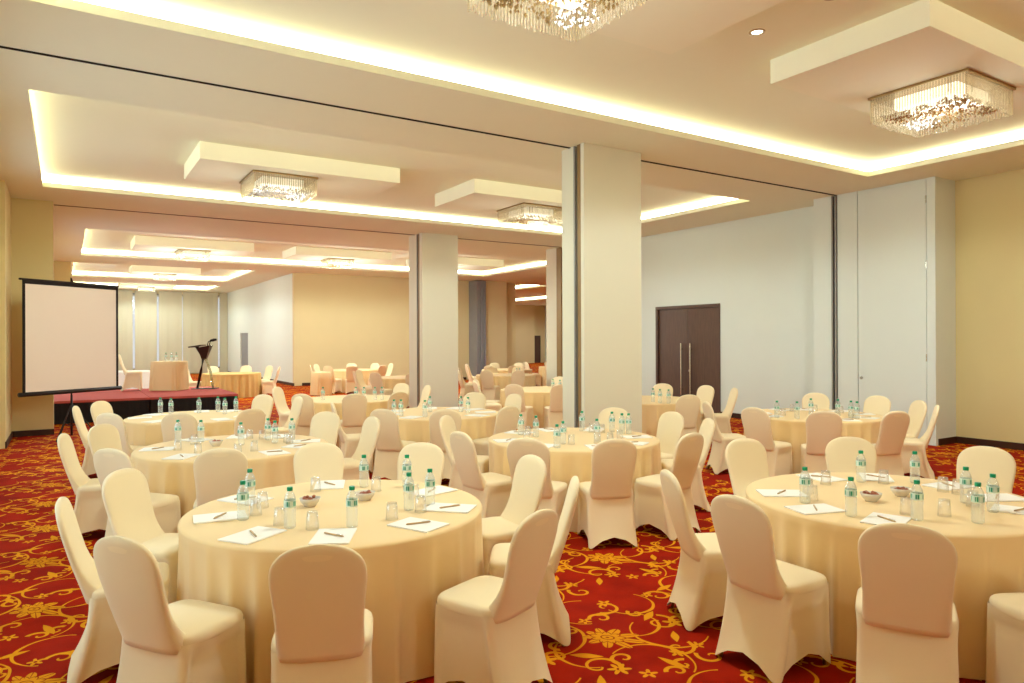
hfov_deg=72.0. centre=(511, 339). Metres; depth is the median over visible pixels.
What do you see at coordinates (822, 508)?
notepad
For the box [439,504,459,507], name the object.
pen
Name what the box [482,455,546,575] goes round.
banquet chair
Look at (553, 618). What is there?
banquet chair
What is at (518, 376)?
banquet chair
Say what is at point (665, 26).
trim panel
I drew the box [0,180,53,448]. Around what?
wall
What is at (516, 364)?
banquet chair
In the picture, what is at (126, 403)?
stage platform
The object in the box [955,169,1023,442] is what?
wall
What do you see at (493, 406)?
banquet chair
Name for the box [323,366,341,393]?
banquet chair
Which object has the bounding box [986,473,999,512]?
water bottle
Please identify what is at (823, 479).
notepad
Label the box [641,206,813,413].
wall
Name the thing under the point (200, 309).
window blind
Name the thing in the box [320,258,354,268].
chandelier
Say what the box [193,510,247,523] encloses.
notepad
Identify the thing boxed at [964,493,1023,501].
notepad
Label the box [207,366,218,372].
banquet chair
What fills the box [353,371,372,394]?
banquet chair
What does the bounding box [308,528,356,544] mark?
notepad
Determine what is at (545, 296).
light
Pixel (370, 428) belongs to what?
banquet chair
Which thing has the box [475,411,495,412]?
notepad
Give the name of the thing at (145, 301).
window blind
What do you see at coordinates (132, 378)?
banquet chair
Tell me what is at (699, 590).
banquet chair
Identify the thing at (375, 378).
banquet chair
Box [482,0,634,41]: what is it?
chandelier
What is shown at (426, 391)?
banquet chair
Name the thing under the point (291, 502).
water bottle
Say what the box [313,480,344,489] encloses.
notepad
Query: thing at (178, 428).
water bottle
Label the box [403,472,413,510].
water bottle
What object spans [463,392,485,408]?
banquet chair
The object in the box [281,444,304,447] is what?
notepad
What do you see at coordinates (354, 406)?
banquet chair
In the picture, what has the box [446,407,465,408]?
notepad
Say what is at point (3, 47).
ceiling track
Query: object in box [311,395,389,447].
banquet table
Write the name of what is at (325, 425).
banquet chair
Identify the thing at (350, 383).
banquet chair
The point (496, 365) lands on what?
banquet chair
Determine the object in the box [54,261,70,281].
wall
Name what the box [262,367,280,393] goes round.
banquet chair
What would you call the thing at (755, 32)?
recessed light
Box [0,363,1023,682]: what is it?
floor
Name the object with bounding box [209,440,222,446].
bowl
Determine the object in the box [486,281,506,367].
wall
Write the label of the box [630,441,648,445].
notepad
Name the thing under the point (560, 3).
diffuser
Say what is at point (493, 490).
banquet chair
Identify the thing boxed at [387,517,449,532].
notepad
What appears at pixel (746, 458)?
banquet chair
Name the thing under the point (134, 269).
trim panel
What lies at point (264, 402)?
banquet chair
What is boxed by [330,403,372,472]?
banquet chair
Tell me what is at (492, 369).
banquet chair
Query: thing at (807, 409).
notepad
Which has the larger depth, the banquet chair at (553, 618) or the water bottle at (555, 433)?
the water bottle at (555, 433)
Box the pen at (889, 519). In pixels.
[877,515,895,521]
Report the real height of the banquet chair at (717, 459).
0.943 m
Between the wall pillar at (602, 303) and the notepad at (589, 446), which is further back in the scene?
the wall pillar at (602, 303)
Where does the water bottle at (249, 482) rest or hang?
on the banquet table at (407, 570)
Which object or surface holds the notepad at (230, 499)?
on the banquet table at (407, 570)
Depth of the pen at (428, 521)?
3.89 m
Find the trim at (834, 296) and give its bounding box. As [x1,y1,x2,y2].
[831,196,837,409]
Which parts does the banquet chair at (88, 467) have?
backrest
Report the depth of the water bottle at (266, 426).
7.24 m
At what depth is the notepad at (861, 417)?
9.08 m
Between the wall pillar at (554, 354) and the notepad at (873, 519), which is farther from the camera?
the wall pillar at (554, 354)
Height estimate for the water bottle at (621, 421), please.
0.224 m
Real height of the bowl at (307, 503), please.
0.053 m
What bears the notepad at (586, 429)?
on the banquet table at (567, 461)
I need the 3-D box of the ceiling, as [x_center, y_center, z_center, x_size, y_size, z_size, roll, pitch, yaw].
[2.095,-2.800,23.811,35.000,0.270,56.000,0,0,-32]
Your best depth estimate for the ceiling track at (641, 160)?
11.63 m
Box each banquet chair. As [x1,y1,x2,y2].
[55,497,169,682]
[57,433,107,533]
[72,406,95,475]
[88,424,121,456]
[90,401,112,424]
[93,448,180,536]
[93,536,245,682]
[96,413,144,458]
[102,468,178,603]
[118,354,141,390]
[161,413,197,441]
[188,369,200,386]
[193,448,247,508]
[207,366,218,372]
[234,409,264,434]
[240,365,251,371]
[251,394,273,424]
[261,366,272,380]
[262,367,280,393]
[266,396,302,434]
[268,544,372,682]
[272,387,295,434]
[291,394,314,435]
[293,442,343,483]
[309,411,339,445]
[314,364,319,371]
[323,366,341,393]
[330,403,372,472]
[339,394,366,449]
[343,416,379,479]
[345,366,357,393]
[346,363,356,367]
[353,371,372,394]
[355,370,371,386]
[368,365,386,385]
[369,372,392,395]
[370,363,378,368]
[370,409,415,479]
[385,363,392,375]
[387,392,407,409]
[393,383,409,395]
[397,442,443,484]
[405,373,408,407]
[417,385,430,407]
[427,409,461,478]
[434,509,557,682]
[439,415,488,489]
[450,431,511,517]
[458,369,474,400]
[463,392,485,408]
[465,365,475,382]
[472,406,518,455]
[473,379,499,403]
[473,381,501,410]
[480,370,499,400]
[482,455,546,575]
[486,367,497,372]
[489,476,579,645]
[490,363,499,368]
[504,394,522,429]
[505,384,533,429]
[507,438,568,534]
[508,365,516,372]
[511,370,524,386]
[512,366,523,371]
[514,363,523,367]
[525,362,540,385]
[544,384,562,427]
[551,376,562,385]
[577,439,636,548]
[598,407,629,430]
[634,433,703,539]
[652,383,672,395]
[656,411,683,458]
[660,469,727,630]
[661,418,714,511]
[675,394,699,437]
[696,385,714,423]
[702,388,737,440]
[702,401,745,474]
[710,494,830,682]
[725,438,768,497]
[741,407,792,476]
[801,411,841,472]
[802,393,829,408]
[825,437,876,472]
[855,523,958,682]
[863,395,890,415]
[872,411,909,475]
[901,405,939,478]
[905,400,926,437]
[956,446,1015,492]
[986,592,1023,682]
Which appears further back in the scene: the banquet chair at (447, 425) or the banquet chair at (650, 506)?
the banquet chair at (447, 425)
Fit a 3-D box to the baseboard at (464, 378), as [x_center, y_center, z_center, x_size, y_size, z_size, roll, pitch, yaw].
[-8.896,1.780,35.410,7.710,0.110,13.420,0,0,-32]
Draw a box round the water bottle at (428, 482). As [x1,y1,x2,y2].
[425,468,434,505]
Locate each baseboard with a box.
[5,429,53,448]
[228,371,465,385]
[938,436,1023,449]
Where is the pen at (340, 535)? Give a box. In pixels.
[324,532,343,536]
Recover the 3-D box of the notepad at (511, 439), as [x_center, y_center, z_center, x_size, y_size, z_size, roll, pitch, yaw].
[-0.033,1.023,7.143,0.285,0.008,0.201,0,0,-17]
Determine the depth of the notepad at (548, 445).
6.77 m
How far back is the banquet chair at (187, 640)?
3.09 m
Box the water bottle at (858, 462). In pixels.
[856,450,865,482]
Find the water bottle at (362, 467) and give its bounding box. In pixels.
[359,454,368,487]
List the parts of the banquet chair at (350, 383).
backrest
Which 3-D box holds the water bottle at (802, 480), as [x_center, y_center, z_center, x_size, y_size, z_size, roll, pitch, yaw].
[1.823,0.905,4.388,0.064,0.224,0.065,0,0,-12]
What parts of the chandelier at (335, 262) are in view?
ceiling plate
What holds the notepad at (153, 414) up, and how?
on the banquet table at (139, 433)
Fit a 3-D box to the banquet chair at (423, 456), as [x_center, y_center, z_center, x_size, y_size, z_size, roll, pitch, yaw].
[-0.784,1.310,5.492,0.437,0.943,0.541,0,0,13]
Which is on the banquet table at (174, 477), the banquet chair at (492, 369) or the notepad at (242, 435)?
the notepad at (242, 435)
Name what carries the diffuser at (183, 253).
attached to the chandelier at (189, 253)
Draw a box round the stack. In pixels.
[469,280,485,375]
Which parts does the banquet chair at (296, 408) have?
seat, backrest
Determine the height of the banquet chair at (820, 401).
0.943 m
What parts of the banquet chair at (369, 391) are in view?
backrest, seat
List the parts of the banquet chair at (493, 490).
backrest, seat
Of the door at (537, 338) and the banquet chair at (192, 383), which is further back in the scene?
the door at (537, 338)
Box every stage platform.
[54,389,149,423]
[138,386,237,413]
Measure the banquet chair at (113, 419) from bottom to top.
0.943 m
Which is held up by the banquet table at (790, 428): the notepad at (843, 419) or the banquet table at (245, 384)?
the notepad at (843, 419)
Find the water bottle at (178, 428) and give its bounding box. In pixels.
[174,420,181,432]
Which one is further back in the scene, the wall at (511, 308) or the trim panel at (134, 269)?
the wall at (511, 308)
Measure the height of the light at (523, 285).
0.133 m
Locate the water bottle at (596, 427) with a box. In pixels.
[594,419,599,429]
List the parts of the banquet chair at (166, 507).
backrest, seat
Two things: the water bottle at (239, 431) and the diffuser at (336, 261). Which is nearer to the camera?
the water bottle at (239, 431)
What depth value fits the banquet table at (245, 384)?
21.93 m
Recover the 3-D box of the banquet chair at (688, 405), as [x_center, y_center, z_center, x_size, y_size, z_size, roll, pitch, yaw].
[2.620,1.302,10.891,0.437,0.943,0.541,0,0,-12]
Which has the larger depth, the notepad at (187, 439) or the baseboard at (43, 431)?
the baseboard at (43, 431)
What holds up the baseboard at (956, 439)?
attached to the wall at (989, 209)
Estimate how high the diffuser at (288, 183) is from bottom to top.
0.125 m
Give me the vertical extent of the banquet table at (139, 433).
0.747 m
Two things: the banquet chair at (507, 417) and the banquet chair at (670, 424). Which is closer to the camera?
the banquet chair at (670, 424)
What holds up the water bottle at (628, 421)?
on the banquet table at (567, 461)
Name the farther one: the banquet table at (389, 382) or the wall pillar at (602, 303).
the banquet table at (389, 382)
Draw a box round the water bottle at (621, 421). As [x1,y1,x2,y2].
[619,413,624,423]
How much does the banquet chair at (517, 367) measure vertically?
0.943 m
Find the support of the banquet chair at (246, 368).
on the floor
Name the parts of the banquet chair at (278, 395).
backrest, seat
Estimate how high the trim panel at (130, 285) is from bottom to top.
0.252 m
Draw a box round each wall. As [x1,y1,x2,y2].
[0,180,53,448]
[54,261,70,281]
[133,290,219,373]
[227,273,292,382]
[292,273,468,385]
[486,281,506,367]
[507,283,515,367]
[515,305,544,362]
[545,306,546,360]
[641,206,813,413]
[814,176,955,445]
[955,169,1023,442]
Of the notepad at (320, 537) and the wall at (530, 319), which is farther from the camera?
the wall at (530, 319)
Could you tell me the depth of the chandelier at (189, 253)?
20.58 m
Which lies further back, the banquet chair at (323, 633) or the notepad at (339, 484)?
the notepad at (339, 484)
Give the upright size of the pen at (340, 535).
0.012 m
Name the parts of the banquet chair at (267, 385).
backrest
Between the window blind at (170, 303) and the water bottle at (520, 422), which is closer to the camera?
the water bottle at (520, 422)
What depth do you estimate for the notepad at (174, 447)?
6.61 m
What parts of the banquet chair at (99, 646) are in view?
backrest, seat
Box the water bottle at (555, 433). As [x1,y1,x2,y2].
[553,424,559,435]
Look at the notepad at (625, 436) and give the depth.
7.37 m
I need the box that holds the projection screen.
[17,278,121,441]
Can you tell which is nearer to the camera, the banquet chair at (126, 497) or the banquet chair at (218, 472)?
the banquet chair at (126, 497)
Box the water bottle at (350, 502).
[346,485,357,527]
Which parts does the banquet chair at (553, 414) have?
backrest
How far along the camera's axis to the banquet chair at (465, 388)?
20.32 m
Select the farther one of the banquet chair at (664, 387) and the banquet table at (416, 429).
the banquet chair at (664, 387)
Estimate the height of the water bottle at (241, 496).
0.224 m
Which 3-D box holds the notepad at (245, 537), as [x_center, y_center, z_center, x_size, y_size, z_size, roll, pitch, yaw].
[-1.356,1.024,3.692,0.201,0.008,0.285,0,0,24]
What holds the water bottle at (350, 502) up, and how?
on the banquet table at (407, 570)
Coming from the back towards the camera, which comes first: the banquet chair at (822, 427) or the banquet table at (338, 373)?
the banquet table at (338, 373)
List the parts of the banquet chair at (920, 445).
seat, backrest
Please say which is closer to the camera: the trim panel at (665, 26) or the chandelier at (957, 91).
the trim panel at (665, 26)
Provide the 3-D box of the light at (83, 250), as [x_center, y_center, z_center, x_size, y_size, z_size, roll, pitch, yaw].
[-5.638,-2.780,23.122,14.886,0.133,6.576,0,0,-32]
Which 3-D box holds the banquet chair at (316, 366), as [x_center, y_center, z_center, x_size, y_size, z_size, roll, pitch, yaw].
[-6.768,1.349,25.166,0.541,0.943,0.437,0,0,12]
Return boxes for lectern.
[188,338,218,388]
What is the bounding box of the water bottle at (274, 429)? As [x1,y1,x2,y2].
[272,420,277,431]
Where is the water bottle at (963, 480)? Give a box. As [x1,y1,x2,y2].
[960,466,971,503]
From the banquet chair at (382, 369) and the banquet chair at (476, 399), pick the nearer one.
the banquet chair at (476, 399)
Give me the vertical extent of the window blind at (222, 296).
4.380 m
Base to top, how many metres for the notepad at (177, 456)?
0.008 m
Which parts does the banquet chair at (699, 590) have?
backrest, seat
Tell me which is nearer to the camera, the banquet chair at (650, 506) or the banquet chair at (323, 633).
the banquet chair at (323, 633)
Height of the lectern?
1.347 m
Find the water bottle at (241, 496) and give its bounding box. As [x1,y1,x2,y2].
[237,480,248,520]
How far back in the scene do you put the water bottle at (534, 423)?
7.40 m
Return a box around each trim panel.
[117,283,175,288]
[129,265,200,276]
[131,235,253,256]
[184,141,399,198]
[282,246,390,264]
[406,257,503,270]
[435,179,561,220]
[491,0,784,54]
[770,0,1023,130]
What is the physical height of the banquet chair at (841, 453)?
0.943 m
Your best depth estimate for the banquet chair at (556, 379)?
16.04 m
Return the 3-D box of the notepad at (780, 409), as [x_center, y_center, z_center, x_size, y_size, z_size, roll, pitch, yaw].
[3.881,1.012,10.163,0.201,0.008,0.285,0,0,-28]
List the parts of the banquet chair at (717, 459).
backrest, seat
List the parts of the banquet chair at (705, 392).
backrest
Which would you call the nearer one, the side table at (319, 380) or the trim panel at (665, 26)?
the trim panel at (665, 26)
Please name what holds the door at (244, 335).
in the wall at (263, 311)
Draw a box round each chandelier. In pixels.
[138,286,154,290]
[153,273,176,279]
[175,249,210,260]
[239,170,317,204]
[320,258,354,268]
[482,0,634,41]
[496,202,561,228]
[868,68,1015,136]
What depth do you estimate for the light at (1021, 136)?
8.46 m
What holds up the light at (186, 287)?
attached to the ceiling
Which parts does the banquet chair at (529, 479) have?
seat, backrest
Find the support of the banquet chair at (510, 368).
on the floor
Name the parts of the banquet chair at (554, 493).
backrest, seat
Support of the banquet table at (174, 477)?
on the floor
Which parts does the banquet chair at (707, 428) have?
seat, backrest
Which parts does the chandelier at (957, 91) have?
ceiling plate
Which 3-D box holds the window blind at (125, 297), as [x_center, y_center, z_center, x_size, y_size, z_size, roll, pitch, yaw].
[-21.092,-0.361,35.717,3.310,4.380,0.044,0,0,-32]
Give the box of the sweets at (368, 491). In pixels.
[359,490,371,493]
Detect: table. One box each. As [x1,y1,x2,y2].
[118,370,149,388]
[124,410,265,445]
[131,434,327,517]
[149,361,188,390]
[176,480,483,682]
[201,372,261,397]
[310,372,331,395]
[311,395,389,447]
[333,369,377,392]
[373,407,498,467]
[381,375,405,389]
[476,373,535,394]
[482,368,531,373]
[488,428,661,532]
[500,386,552,428]
[538,366,545,385]
[642,395,700,436]
[744,408,882,473]
[745,472,1023,679]
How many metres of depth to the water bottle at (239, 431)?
6.91 m
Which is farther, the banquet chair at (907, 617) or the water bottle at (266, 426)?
the water bottle at (266, 426)
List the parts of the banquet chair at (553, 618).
seat, backrest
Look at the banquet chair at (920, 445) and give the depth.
8.75 m
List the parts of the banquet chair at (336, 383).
backrest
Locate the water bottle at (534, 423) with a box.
[533,416,538,425]
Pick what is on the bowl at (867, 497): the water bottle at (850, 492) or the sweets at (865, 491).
the sweets at (865, 491)
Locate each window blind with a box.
[118,290,132,369]
[135,290,156,369]
[159,291,181,360]
[183,292,217,372]
[219,293,227,371]
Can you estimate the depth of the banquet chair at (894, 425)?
8.20 m
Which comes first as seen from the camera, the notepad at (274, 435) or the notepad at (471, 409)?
the notepad at (274, 435)
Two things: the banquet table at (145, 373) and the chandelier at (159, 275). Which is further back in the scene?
the chandelier at (159, 275)
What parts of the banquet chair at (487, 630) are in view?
seat, backrest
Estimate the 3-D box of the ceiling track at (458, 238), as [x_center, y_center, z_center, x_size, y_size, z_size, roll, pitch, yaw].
[-0.114,-2.661,19.361,3.590,0.020,0.034,0,0,-32]
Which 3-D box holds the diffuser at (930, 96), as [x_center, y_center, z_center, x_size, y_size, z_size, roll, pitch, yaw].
[4.617,-2.567,7.600,0.660,0.125,0.660,0,0,-32]
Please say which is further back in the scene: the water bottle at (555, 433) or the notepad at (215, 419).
the notepad at (215, 419)
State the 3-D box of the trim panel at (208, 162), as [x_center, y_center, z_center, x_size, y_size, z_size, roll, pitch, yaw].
[-3.631,-2.752,11.721,3.120,0.252,1.600,0,0,-32]
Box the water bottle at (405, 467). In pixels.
[402,454,411,485]
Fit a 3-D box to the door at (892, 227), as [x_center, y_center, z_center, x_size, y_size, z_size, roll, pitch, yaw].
[6.618,-0.458,12.279,0.088,4.408,1.212,0,0,-32]
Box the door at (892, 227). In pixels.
[858,180,926,438]
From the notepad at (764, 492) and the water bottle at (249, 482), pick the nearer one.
the water bottle at (249, 482)
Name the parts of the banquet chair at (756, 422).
backrest, seat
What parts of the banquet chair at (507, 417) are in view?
seat, backrest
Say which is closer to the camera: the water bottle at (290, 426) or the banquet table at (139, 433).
the water bottle at (290, 426)
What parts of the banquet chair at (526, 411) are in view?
backrest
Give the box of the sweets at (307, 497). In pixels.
[302,495,315,499]
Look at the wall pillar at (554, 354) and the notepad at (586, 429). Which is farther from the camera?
the wall pillar at (554, 354)
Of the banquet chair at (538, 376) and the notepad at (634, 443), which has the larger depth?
the banquet chair at (538, 376)
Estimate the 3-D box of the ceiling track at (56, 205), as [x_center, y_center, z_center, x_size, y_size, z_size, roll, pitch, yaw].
[-5.710,-2.645,15.825,7.670,0.020,0.034,0,0,-32]
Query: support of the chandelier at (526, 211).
hanging from the trim panel at (478, 195)
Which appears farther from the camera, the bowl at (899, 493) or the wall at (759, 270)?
the wall at (759, 270)
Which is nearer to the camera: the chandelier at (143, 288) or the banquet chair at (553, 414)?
the banquet chair at (553, 414)
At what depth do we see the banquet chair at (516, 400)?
10.85 m
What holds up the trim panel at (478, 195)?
attached to the ceiling
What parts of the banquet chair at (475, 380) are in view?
backrest, seat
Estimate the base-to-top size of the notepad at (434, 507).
0.008 m
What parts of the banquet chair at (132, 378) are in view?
backrest, seat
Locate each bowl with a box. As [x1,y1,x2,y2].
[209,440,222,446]
[299,495,320,506]
[355,490,374,500]
[860,491,881,501]
[890,486,911,496]
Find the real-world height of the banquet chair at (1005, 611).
0.943 m
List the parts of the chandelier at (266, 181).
ceiling plate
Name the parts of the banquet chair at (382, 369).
backrest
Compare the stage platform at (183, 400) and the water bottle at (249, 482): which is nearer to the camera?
the water bottle at (249, 482)
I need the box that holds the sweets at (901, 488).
[894,486,908,489]
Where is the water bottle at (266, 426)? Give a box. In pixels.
[265,418,270,428]
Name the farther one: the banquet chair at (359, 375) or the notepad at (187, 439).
the banquet chair at (359, 375)
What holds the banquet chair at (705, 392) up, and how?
on the floor
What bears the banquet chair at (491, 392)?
on the floor
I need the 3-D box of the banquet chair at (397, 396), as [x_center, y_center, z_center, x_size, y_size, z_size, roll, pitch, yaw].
[-2.004,1.320,11.605,0.541,0.943,0.437,0,0,44]
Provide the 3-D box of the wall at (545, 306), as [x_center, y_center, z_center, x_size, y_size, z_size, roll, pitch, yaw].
[2.408,-0.427,38.374,19.120,4.450,29.700,0,0,-32]
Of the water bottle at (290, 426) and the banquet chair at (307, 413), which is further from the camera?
the banquet chair at (307, 413)
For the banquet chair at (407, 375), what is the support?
on the floor
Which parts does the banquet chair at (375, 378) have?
backrest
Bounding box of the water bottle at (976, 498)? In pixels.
[971,482,984,523]
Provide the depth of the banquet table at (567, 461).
6.85 m
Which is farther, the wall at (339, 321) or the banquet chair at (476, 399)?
the wall at (339, 321)
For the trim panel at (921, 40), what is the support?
attached to the ceiling
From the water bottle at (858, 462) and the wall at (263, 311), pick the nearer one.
the water bottle at (858, 462)
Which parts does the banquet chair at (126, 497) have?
backrest, seat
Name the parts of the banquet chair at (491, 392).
backrest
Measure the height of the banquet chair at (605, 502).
0.943 m
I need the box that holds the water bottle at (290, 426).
[289,418,294,428]
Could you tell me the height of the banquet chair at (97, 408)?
0.943 m
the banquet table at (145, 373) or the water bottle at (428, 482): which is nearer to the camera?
the water bottle at (428, 482)
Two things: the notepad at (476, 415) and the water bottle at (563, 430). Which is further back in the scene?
the notepad at (476, 415)
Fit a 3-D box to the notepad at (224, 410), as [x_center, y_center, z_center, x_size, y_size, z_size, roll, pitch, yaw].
[-4.113,1.040,10.267,0.201,0.008,0.285,0,0,16]
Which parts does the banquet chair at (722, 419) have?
seat, backrest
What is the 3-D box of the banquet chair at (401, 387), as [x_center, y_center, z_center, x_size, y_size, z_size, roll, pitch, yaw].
[-2.259,1.322,13.497,0.437,0.943,0.541,0,0,30]
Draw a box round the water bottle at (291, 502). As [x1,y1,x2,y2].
[284,486,295,528]
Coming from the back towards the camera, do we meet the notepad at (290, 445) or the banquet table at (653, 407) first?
the banquet table at (653, 407)
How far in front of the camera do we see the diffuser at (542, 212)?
14.05 m
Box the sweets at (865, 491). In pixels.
[863,490,878,494]
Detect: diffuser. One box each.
[157,274,171,277]
[181,251,204,256]
[253,176,303,193]
[326,259,347,264]
[509,207,553,219]
[539,0,587,9]
[894,81,987,119]
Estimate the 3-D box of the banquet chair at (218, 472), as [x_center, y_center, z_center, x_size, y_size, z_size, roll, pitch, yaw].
[-2.342,1.315,5.707,0.437,0.943,0.541,0,0,-19]
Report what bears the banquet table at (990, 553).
on the floor
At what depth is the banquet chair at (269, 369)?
23.72 m
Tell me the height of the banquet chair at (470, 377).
0.943 m
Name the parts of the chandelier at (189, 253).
ceiling plate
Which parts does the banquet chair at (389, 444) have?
backrest, seat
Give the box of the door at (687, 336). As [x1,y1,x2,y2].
[655,303,720,412]
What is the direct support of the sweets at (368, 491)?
on the bowl at (362, 497)
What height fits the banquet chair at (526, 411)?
0.943 m
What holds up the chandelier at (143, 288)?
hanging from the trim panel at (130, 285)
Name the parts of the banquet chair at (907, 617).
seat, backrest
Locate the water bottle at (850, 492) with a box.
[845,477,856,516]
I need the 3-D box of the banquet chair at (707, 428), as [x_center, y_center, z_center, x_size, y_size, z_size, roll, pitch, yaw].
[1.829,1.302,7.410,0.540,0.943,0.437,0,0,-3]
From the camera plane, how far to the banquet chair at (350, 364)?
26.24 m
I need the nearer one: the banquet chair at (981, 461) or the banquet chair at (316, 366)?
the banquet chair at (981, 461)
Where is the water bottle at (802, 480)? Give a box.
[799,467,810,503]
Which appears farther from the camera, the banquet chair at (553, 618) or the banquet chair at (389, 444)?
the banquet chair at (389, 444)
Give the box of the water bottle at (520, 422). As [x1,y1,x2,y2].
[518,414,523,424]
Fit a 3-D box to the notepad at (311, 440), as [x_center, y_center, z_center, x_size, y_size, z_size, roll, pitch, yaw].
[-2.094,1.030,7.155,0.285,0.008,0.201,0,0,-14]
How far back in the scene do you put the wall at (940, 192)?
12.80 m
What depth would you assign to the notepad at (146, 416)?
9.38 m
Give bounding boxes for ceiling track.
[0,46,570,148]
[56,205,411,234]
[458,238,555,246]
[641,160,836,195]
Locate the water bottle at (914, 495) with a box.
[910,480,923,520]
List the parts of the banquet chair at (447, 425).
backrest, seat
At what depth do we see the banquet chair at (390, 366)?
25.62 m
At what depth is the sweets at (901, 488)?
4.55 m
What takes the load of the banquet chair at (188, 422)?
on the floor
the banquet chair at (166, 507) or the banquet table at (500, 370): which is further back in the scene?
the banquet table at (500, 370)
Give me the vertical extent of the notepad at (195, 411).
0.008 m
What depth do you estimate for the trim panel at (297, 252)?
22.48 m
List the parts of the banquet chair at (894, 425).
backrest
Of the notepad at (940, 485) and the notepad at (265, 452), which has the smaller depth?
the notepad at (940, 485)
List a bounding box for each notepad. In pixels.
[128,416,151,418]
[139,446,176,450]
[143,413,167,415]
[143,420,160,422]
[161,453,198,459]
[178,437,213,441]
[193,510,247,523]
[194,410,208,412]
[211,418,233,420]
[217,410,240,411]
[217,495,273,504]
[217,526,286,544]
[226,434,250,438]
[258,449,290,455]
[263,434,292,437]
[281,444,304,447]
[291,439,319,442]
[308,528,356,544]
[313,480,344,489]
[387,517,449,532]
[400,416,422,418]
[406,486,457,496]
[422,502,476,513]
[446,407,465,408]
[462,408,484,410]
[464,414,489,416]
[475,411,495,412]
[493,438,516,442]
[504,430,534,434]
[536,428,559,431]
[544,443,558,448]
[583,428,604,431]
[585,444,596,449]
[621,435,652,438]
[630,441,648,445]
[755,489,808,496]
[769,408,792,410]
[784,503,846,514]
[796,473,846,482]
[800,408,813,410]
[831,410,851,412]
[842,418,860,421]
[849,413,875,414]
[851,416,878,418]
[858,473,893,481]
[860,512,911,524]
[921,481,975,490]
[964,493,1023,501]
[990,504,1023,514]
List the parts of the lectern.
leg, plate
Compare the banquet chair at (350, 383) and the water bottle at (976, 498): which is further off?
the banquet chair at (350, 383)
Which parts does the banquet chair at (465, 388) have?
backrest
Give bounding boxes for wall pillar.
[409,233,457,407]
[546,247,562,385]
[562,142,641,432]
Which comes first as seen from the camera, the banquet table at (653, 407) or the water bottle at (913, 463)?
the water bottle at (913, 463)
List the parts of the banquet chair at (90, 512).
backrest, seat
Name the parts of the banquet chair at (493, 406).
backrest, seat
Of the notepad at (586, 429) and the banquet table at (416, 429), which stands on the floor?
the banquet table at (416, 429)
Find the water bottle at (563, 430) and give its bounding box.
[560,421,565,432]
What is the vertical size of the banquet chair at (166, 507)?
0.943 m
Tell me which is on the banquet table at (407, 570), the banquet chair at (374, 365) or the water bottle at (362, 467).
the water bottle at (362, 467)
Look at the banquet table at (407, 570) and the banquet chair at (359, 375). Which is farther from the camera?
the banquet chair at (359, 375)
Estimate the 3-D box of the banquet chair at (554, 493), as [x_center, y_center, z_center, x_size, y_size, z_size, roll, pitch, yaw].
[0.223,1.307,6.225,0.437,0.943,0.541,0,0,22]
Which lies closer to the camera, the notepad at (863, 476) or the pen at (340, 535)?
the pen at (340, 535)
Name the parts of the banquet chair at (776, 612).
backrest, seat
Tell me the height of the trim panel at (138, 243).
0.252 m
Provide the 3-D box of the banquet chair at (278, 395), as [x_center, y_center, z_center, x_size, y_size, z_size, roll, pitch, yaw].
[-4.016,1.328,12.735,0.540,0.943,0.437,0,0,10]
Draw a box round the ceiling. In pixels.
[0,0,1023,305]
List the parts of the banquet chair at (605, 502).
seat, backrest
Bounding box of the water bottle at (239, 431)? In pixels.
[237,422,244,435]
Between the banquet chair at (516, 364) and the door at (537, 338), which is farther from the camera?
the door at (537, 338)
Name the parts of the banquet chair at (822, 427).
seat, backrest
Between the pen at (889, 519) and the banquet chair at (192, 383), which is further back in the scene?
the banquet chair at (192, 383)
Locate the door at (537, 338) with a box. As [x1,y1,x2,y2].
[535,336,539,362]
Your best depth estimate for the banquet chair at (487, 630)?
3.46 m
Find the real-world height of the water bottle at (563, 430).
0.224 m
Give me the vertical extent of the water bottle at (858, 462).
0.224 m
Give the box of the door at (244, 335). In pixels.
[242,333,247,365]
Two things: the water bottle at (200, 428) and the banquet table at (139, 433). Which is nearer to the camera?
the water bottle at (200, 428)
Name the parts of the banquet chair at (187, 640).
backrest, seat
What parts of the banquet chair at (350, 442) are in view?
backrest, seat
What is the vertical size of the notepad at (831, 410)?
0.008 m
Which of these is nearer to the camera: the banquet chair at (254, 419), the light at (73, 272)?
the banquet chair at (254, 419)
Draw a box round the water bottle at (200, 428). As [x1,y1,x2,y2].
[197,420,203,430]
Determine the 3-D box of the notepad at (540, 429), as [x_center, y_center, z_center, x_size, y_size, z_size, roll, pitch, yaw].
[0.416,1.022,7.979,0.201,0.008,0.285,0,0,-22]
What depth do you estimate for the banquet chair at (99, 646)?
3.65 m
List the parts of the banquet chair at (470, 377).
backrest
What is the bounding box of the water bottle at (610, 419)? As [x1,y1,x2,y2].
[609,412,614,421]
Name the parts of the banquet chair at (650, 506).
seat, backrest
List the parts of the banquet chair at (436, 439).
backrest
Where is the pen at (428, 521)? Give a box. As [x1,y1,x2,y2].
[406,520,430,524]
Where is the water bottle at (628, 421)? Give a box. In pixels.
[626,413,631,430]
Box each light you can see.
[42,177,735,231]
[72,271,247,279]
[78,0,1023,171]
[81,249,545,273]
[92,283,214,288]
[515,285,537,287]
[515,296,545,300]
[749,29,764,35]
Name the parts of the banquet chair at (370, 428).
seat, backrest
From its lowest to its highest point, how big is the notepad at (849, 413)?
0.008 m
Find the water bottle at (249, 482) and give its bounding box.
[244,469,254,505]
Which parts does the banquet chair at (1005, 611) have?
seat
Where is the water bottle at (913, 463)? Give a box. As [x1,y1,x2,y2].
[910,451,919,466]
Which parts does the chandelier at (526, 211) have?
ceiling plate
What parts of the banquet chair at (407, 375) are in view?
backrest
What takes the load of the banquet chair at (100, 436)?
on the floor
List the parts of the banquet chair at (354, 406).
backrest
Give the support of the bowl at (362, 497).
on the banquet table at (407, 570)
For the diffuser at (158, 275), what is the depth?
27.71 m

